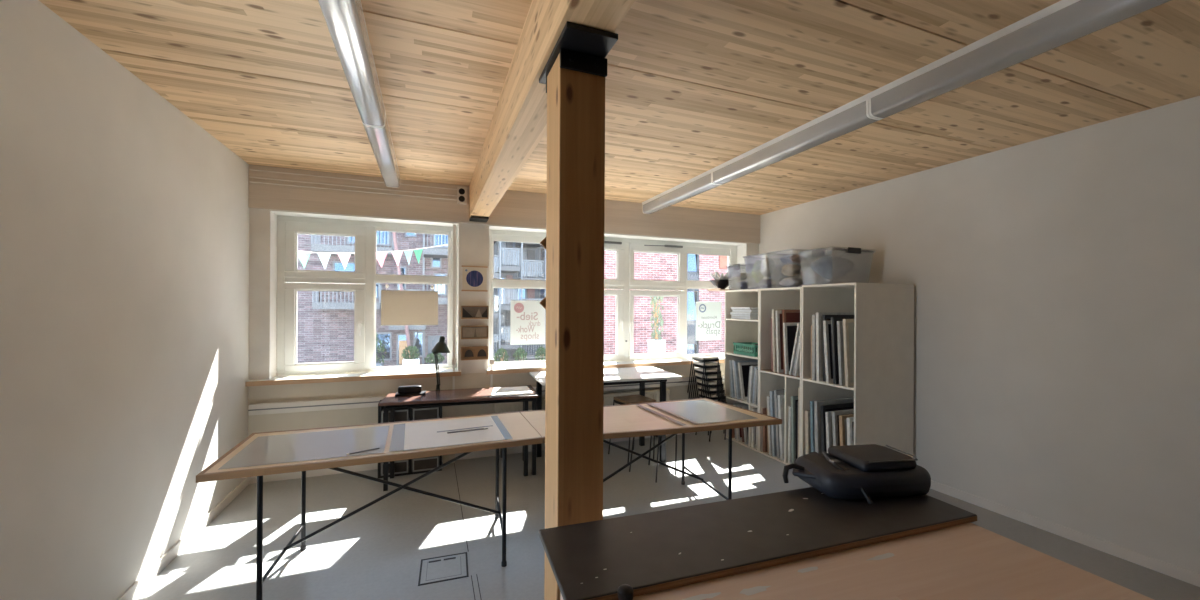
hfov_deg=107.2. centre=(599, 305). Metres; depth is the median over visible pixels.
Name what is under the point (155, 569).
baseboard
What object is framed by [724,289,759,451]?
shelving unit
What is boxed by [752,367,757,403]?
frame
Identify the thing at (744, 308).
paper pad
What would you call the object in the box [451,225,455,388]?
blind cord winder
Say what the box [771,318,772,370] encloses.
frame
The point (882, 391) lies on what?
shelving unit
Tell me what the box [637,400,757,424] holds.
plastic sheet
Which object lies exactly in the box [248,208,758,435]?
wall
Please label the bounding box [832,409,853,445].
frame
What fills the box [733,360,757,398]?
frame
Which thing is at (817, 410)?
frame
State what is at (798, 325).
frame
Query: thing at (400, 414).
tray
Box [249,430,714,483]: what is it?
baseboard
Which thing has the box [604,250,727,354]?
brick building
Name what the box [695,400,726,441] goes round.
stool
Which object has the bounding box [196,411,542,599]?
work table
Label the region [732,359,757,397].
frame
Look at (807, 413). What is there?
frame
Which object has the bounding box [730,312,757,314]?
paper pad
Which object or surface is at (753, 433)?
frame
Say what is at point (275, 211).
trim
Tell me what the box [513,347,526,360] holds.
potted shrub
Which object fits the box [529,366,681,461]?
table
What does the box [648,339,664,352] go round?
planter
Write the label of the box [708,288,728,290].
wooden board
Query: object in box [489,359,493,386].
blind cord winder
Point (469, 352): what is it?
box
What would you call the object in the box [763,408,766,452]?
frame
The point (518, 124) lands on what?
timber beam
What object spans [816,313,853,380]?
frame
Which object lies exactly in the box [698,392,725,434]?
stool
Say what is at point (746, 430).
frame
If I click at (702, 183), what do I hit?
diffuser
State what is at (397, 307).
board
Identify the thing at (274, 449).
board
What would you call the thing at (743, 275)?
cloth bundle
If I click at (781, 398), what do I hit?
frame
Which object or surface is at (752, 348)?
plastic crate
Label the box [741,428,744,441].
frame
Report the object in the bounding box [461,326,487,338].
box
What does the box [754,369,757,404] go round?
frame
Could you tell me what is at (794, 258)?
cloth bundle
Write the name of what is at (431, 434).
cardboard sheet
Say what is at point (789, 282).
cloth bundle
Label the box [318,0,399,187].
ceiling lamp
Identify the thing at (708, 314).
poster
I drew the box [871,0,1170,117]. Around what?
diffuser
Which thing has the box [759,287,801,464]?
shelving unit
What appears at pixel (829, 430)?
frame
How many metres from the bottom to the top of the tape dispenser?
0.079 m
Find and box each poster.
[510,300,544,344]
[696,302,720,340]
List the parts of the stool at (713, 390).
seat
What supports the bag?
on the board at (650, 552)
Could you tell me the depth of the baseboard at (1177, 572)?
2.92 m
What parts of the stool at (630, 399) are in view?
leg, seat, leg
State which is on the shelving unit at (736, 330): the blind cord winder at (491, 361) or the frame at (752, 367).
the frame at (752, 367)
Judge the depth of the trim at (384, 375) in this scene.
4.09 m
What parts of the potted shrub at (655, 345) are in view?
stem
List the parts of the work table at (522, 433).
frame, frame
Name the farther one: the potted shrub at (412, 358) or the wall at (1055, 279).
the potted shrub at (412, 358)
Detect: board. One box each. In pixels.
[218,425,389,469]
[381,284,437,324]
[539,487,976,599]
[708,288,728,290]
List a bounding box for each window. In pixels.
[277,215,457,375]
[489,229,736,366]
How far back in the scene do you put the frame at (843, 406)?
4.00 m
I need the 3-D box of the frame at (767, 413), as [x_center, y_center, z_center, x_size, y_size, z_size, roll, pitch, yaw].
[1.999,1.307,4.722,0.520,0.470,0.042,0,0,-21]
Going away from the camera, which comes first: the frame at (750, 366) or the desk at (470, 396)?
the desk at (470, 396)
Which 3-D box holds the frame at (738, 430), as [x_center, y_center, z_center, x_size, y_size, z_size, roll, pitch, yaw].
[1.805,1.341,5.168,0.520,0.400,0.067,0,0,-21]
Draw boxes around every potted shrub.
[376,332,386,366]
[401,346,419,365]
[425,352,444,364]
[494,347,508,361]
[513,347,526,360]
[535,346,545,359]
[648,290,664,352]
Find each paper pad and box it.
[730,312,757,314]
[731,307,757,309]
[731,314,757,316]
[731,316,757,318]
[732,309,757,311]
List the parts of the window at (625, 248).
opener arm, sash, sash, handle, sash, sash, opener arm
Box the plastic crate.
[733,342,757,356]
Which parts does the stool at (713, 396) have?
seat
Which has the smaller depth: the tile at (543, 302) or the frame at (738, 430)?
the tile at (543, 302)
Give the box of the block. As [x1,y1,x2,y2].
[457,186,466,204]
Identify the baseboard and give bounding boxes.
[116,477,248,599]
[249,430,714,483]
[930,480,1199,586]
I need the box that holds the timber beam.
[469,0,634,221]
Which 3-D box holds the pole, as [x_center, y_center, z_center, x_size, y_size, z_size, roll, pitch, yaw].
[-6.458,-0.706,14.441,0.892,5.613,0.273,0,0,-21]
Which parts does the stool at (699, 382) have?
seat frame, seat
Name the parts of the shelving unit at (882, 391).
panel, shelf, panel, panel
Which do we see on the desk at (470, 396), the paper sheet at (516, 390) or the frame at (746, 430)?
the paper sheet at (516, 390)
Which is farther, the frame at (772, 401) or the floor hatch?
the frame at (772, 401)
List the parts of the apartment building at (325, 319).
pane, railing, railing, pane, pane, pane, door, pane, railing, garage panel, railing, pane, pane, pane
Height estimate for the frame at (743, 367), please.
0.417 m
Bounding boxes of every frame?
[729,360,731,395]
[730,360,734,397]
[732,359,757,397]
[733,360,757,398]
[734,404,748,440]
[738,362,757,399]
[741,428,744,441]
[742,407,748,443]
[747,366,750,401]
[749,365,757,402]
[751,408,757,446]
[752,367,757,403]
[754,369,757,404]
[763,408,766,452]
[767,396,771,454]
[767,413,768,452]
[770,391,776,456]
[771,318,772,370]
[772,309,786,371]
[774,389,784,457]
[776,311,782,372]
[777,395,784,459]
[782,310,799,372]
[783,323,797,373]
[788,406,790,463]
[789,323,799,374]
[791,396,797,463]
[793,335,799,374]
[794,343,799,375]
[796,401,797,457]
[798,388,799,456]
[805,410,810,453]
[810,397,850,451]
[811,325,811,378]
[812,315,815,379]
[814,397,853,453]
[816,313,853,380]
[820,402,853,452]
[823,315,853,381]
[823,320,832,382]
[825,409,848,452]
[831,317,853,383]
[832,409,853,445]
[837,321,844,384]
[839,414,853,445]
[843,319,853,386]
[847,417,853,444]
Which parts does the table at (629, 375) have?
leg, leg, leg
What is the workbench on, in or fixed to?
on the floor
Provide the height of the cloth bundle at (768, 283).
0.102 m
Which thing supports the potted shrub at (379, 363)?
on the ground
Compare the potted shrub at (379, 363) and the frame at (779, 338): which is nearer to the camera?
the frame at (779, 338)
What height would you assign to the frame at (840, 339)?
0.550 m
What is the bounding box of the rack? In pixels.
[378,400,441,477]
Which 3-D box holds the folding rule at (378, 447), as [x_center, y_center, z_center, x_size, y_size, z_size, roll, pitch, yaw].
[-1.294,0.792,2.417,0.162,0.006,0.013,0,0,-41]
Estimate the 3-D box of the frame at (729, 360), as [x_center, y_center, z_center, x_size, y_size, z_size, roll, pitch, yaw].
[1.781,0.857,5.319,0.520,0.420,0.053,0,0,-21]
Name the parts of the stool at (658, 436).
leg, leg, leg, leg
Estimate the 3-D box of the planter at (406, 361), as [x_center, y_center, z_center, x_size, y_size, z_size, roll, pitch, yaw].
[-5.980,1.887,13.989,0.480,0.420,0.480,0,0,-21]
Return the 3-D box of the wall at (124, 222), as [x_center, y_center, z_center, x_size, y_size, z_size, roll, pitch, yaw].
[-1.298,0.168,-1.014,0.250,2.750,10.845,0,0,-21]
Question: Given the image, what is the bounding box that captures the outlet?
[459,196,464,201]
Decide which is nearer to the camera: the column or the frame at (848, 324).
the column
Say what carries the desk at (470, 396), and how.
on the floor
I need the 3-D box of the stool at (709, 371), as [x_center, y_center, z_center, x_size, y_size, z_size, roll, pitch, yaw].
[1.252,0.962,5.220,0.270,0.451,0.292,0,0,-21]
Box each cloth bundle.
[741,273,746,280]
[741,281,747,288]
[763,259,774,276]
[764,279,775,287]
[769,265,788,285]
[779,278,801,286]
[780,255,791,263]
[781,264,800,275]
[789,255,805,262]
[811,256,831,278]
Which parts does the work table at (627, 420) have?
frame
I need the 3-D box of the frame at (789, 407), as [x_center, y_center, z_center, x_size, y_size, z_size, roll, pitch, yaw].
[2.095,1.263,4.421,0.520,0.560,0.028,0,0,-21]
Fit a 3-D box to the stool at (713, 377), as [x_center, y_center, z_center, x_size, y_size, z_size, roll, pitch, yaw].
[1.267,1.036,5.226,0.270,0.451,0.292,0,0,-21]
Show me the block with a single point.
(461, 191)
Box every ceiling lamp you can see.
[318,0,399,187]
[642,0,1170,213]
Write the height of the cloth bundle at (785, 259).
0.082 m
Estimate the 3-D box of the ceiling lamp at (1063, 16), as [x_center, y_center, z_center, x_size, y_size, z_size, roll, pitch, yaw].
[1.310,-1.125,3.129,0.128,0.135,4.295,0,0,-21]
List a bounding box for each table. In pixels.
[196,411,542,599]
[520,398,781,499]
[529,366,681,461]
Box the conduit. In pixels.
[249,169,456,199]
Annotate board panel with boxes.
[443,406,454,463]
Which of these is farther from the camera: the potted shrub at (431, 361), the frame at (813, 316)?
the potted shrub at (431, 361)
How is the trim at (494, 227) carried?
attached to the wall at (473, 239)
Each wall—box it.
[0,0,249,599]
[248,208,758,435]
[759,96,1199,573]
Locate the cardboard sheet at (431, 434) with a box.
[389,416,512,451]
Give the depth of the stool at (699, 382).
5.15 m
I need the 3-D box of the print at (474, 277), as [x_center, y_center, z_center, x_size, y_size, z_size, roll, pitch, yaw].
[-1.272,-0.277,4.486,0.256,0.258,0.019,0,0,-21]
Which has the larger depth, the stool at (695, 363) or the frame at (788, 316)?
the stool at (695, 363)
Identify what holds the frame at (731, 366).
on the shelving unit at (736, 330)
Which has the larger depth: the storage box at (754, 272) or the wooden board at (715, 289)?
the wooden board at (715, 289)
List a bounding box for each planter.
[376,361,383,366]
[402,358,418,365]
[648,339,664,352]
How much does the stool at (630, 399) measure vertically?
0.601 m
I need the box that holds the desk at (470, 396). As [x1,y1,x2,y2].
[378,385,538,490]
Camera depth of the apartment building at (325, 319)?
14.91 m
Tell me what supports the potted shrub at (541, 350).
on the ground
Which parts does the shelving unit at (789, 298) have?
panel, shelf, panel, panel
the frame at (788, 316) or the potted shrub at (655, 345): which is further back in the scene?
the potted shrub at (655, 345)
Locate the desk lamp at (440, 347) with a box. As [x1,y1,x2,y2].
[431,336,449,390]
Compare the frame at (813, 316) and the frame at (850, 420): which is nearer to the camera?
the frame at (850, 420)
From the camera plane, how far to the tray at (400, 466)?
4.01 m
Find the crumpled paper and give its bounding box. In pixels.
[710,270,727,279]
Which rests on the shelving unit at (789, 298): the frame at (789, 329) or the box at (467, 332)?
the frame at (789, 329)
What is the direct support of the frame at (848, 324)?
on the shelving unit at (882, 391)
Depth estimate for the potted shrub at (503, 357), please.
13.96 m
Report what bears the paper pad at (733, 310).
on the paper pad at (733, 313)
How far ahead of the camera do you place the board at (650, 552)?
1.25 m
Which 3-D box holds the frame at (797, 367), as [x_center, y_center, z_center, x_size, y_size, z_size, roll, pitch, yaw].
[2.133,0.514,4.332,0.520,0.328,0.076,0,0,-21]
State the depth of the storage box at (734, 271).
5.14 m
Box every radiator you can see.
[494,397,544,457]
[604,389,670,405]
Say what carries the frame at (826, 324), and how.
on the shelving unit at (882, 391)
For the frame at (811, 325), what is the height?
0.500 m
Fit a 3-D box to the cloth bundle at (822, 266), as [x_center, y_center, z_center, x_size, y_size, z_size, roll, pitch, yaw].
[2.170,-0.358,4.131,0.322,0.223,0.285,0,0,-21]
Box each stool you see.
[608,394,655,462]
[629,435,676,482]
[687,355,718,396]
[688,361,719,400]
[690,367,720,401]
[692,373,721,401]
[694,380,723,402]
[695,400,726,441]
[696,386,724,402]
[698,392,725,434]
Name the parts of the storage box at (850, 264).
lid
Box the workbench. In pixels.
[560,523,1153,599]
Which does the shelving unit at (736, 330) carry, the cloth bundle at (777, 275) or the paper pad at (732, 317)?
the paper pad at (732, 317)
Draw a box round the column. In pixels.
[539,21,617,599]
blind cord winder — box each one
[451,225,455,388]
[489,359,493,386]
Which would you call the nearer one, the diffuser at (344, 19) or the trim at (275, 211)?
the diffuser at (344, 19)
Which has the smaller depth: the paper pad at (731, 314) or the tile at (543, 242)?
the tile at (543, 242)
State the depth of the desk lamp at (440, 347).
4.15 m
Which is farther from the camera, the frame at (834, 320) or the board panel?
the board panel
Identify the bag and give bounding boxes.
[782,444,930,503]
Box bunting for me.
[298,244,447,267]
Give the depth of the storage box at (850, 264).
4.00 m
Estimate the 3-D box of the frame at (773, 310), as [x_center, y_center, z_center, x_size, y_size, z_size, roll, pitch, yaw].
[2.020,0.357,4.627,0.520,0.640,0.050,0,0,-21]
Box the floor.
[133,430,1199,599]
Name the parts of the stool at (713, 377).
leg, seat frame, seat, leg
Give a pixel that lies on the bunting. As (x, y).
(324, 256)
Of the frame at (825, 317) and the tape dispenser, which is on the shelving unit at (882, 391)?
the frame at (825, 317)
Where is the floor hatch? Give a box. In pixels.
[418,552,468,585]
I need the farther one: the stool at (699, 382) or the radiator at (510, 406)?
the stool at (699, 382)
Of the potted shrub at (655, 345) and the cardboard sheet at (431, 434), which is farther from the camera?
the potted shrub at (655, 345)
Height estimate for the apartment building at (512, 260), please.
9.980 m
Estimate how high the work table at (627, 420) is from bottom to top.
0.748 m
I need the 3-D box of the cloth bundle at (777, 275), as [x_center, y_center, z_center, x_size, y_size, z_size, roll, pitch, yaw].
[2.013,-0.340,4.946,0.171,0.243,0.218,0,0,-21]
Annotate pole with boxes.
[392,232,410,346]
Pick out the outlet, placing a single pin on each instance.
(461, 198)
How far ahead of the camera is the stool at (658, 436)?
4.07 m
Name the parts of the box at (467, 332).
panel, panel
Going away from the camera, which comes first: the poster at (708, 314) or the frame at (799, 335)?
the frame at (799, 335)
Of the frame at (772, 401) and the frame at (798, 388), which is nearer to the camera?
the frame at (798, 388)
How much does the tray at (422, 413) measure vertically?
0.115 m
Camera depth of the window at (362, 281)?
4.26 m
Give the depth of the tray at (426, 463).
4.09 m
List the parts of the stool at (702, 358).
leg, leg, seat, seat frame, leg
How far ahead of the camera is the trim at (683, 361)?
5.04 m
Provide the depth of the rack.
4.04 m
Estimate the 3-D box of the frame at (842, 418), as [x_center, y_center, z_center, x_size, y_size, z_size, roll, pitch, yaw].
[2.307,1.244,3.871,0.520,0.600,0.061,0,0,-21]
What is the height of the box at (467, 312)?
0.132 m
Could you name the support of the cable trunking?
attached to the wall at (473, 239)
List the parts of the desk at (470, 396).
leg, leg, leg, leg, leg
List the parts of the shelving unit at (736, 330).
panel, panel, shelf, shelf, shelf, panel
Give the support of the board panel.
on the floor
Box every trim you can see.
[245,368,460,386]
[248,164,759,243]
[270,209,458,226]
[486,357,724,374]
[489,224,747,245]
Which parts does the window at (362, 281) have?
sash, sash, handle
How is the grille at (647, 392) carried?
attached to the radiator at (654, 394)
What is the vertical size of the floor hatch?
0.003 m
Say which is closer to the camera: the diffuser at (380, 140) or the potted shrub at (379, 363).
the diffuser at (380, 140)
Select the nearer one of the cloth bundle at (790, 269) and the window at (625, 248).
the cloth bundle at (790, 269)
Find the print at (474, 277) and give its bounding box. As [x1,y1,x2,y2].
[461,265,487,291]
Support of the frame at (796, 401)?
on the shelving unit at (789, 298)
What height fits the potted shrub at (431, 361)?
0.637 m
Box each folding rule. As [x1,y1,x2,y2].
[346,447,379,454]
[447,427,487,432]
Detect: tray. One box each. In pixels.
[381,407,408,422]
[381,459,408,475]
[413,407,438,419]
[413,456,438,471]
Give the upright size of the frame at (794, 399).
0.660 m
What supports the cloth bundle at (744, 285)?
in the storage box at (734, 271)
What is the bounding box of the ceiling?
[39,0,1199,214]
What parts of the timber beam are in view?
bearing plate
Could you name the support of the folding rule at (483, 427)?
on the cardboard sheet at (431, 434)
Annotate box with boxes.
[461,306,488,318]
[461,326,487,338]
[461,346,487,359]
[726,264,745,289]
[743,253,799,288]
[768,249,810,287]
[797,246,875,283]
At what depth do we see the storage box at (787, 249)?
4.59 m
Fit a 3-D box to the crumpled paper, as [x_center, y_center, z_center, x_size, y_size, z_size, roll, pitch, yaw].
[1.482,-0.347,5.435,0.250,0.204,0.265,0,0,13]
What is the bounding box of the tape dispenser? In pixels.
[395,385,425,396]
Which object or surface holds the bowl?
on the wooden board at (715, 289)
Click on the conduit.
(250, 169)
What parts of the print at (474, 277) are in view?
hanger rail, hanger rail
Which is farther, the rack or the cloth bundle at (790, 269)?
the cloth bundle at (790, 269)
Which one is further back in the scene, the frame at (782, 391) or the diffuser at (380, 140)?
the frame at (782, 391)
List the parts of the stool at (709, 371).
leg, leg, seat frame, seat, leg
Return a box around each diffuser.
[318,0,384,125]
[364,117,399,186]
[643,173,719,213]
[713,117,878,183]
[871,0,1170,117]
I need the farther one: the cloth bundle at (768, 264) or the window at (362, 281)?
the cloth bundle at (768, 264)
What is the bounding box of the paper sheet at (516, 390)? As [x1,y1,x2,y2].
[491,386,533,395]
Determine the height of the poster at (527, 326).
0.488 m
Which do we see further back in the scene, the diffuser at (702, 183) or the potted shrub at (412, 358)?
the potted shrub at (412, 358)
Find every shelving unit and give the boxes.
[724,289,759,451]
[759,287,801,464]
[801,283,913,457]
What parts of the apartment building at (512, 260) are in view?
railing, post, pane, pane, pane, railing, wall panel, wall panel, wall panel, railing, railing, pane, pane, post, wall panel, wall panel, wall panel, railing, railing, pane, pane, post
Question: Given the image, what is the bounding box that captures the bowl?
[710,280,728,288]
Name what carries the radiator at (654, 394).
attached to the wall at (473, 239)
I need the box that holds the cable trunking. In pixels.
[248,375,724,414]
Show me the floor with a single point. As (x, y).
(376, 552)
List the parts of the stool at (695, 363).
leg, leg, seat frame, seat, leg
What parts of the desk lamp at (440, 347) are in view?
arm, lamp shade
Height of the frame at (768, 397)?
0.600 m
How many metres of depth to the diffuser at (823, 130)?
3.05 m
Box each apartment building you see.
[287,231,447,365]
[493,241,545,360]
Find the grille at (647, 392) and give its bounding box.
[604,389,670,395]
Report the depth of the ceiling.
2.33 m
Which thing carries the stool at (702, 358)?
on the stool at (695, 363)
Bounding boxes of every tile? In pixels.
[540,237,545,248]
[540,297,545,308]
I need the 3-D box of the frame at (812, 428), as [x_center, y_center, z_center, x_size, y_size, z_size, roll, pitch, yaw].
[2.193,1.213,4.166,0.520,0.660,0.053,0,0,-21]
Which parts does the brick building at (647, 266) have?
open sash, pane, open sash, open sash, bay frame, bay frame, bay frame, orange panel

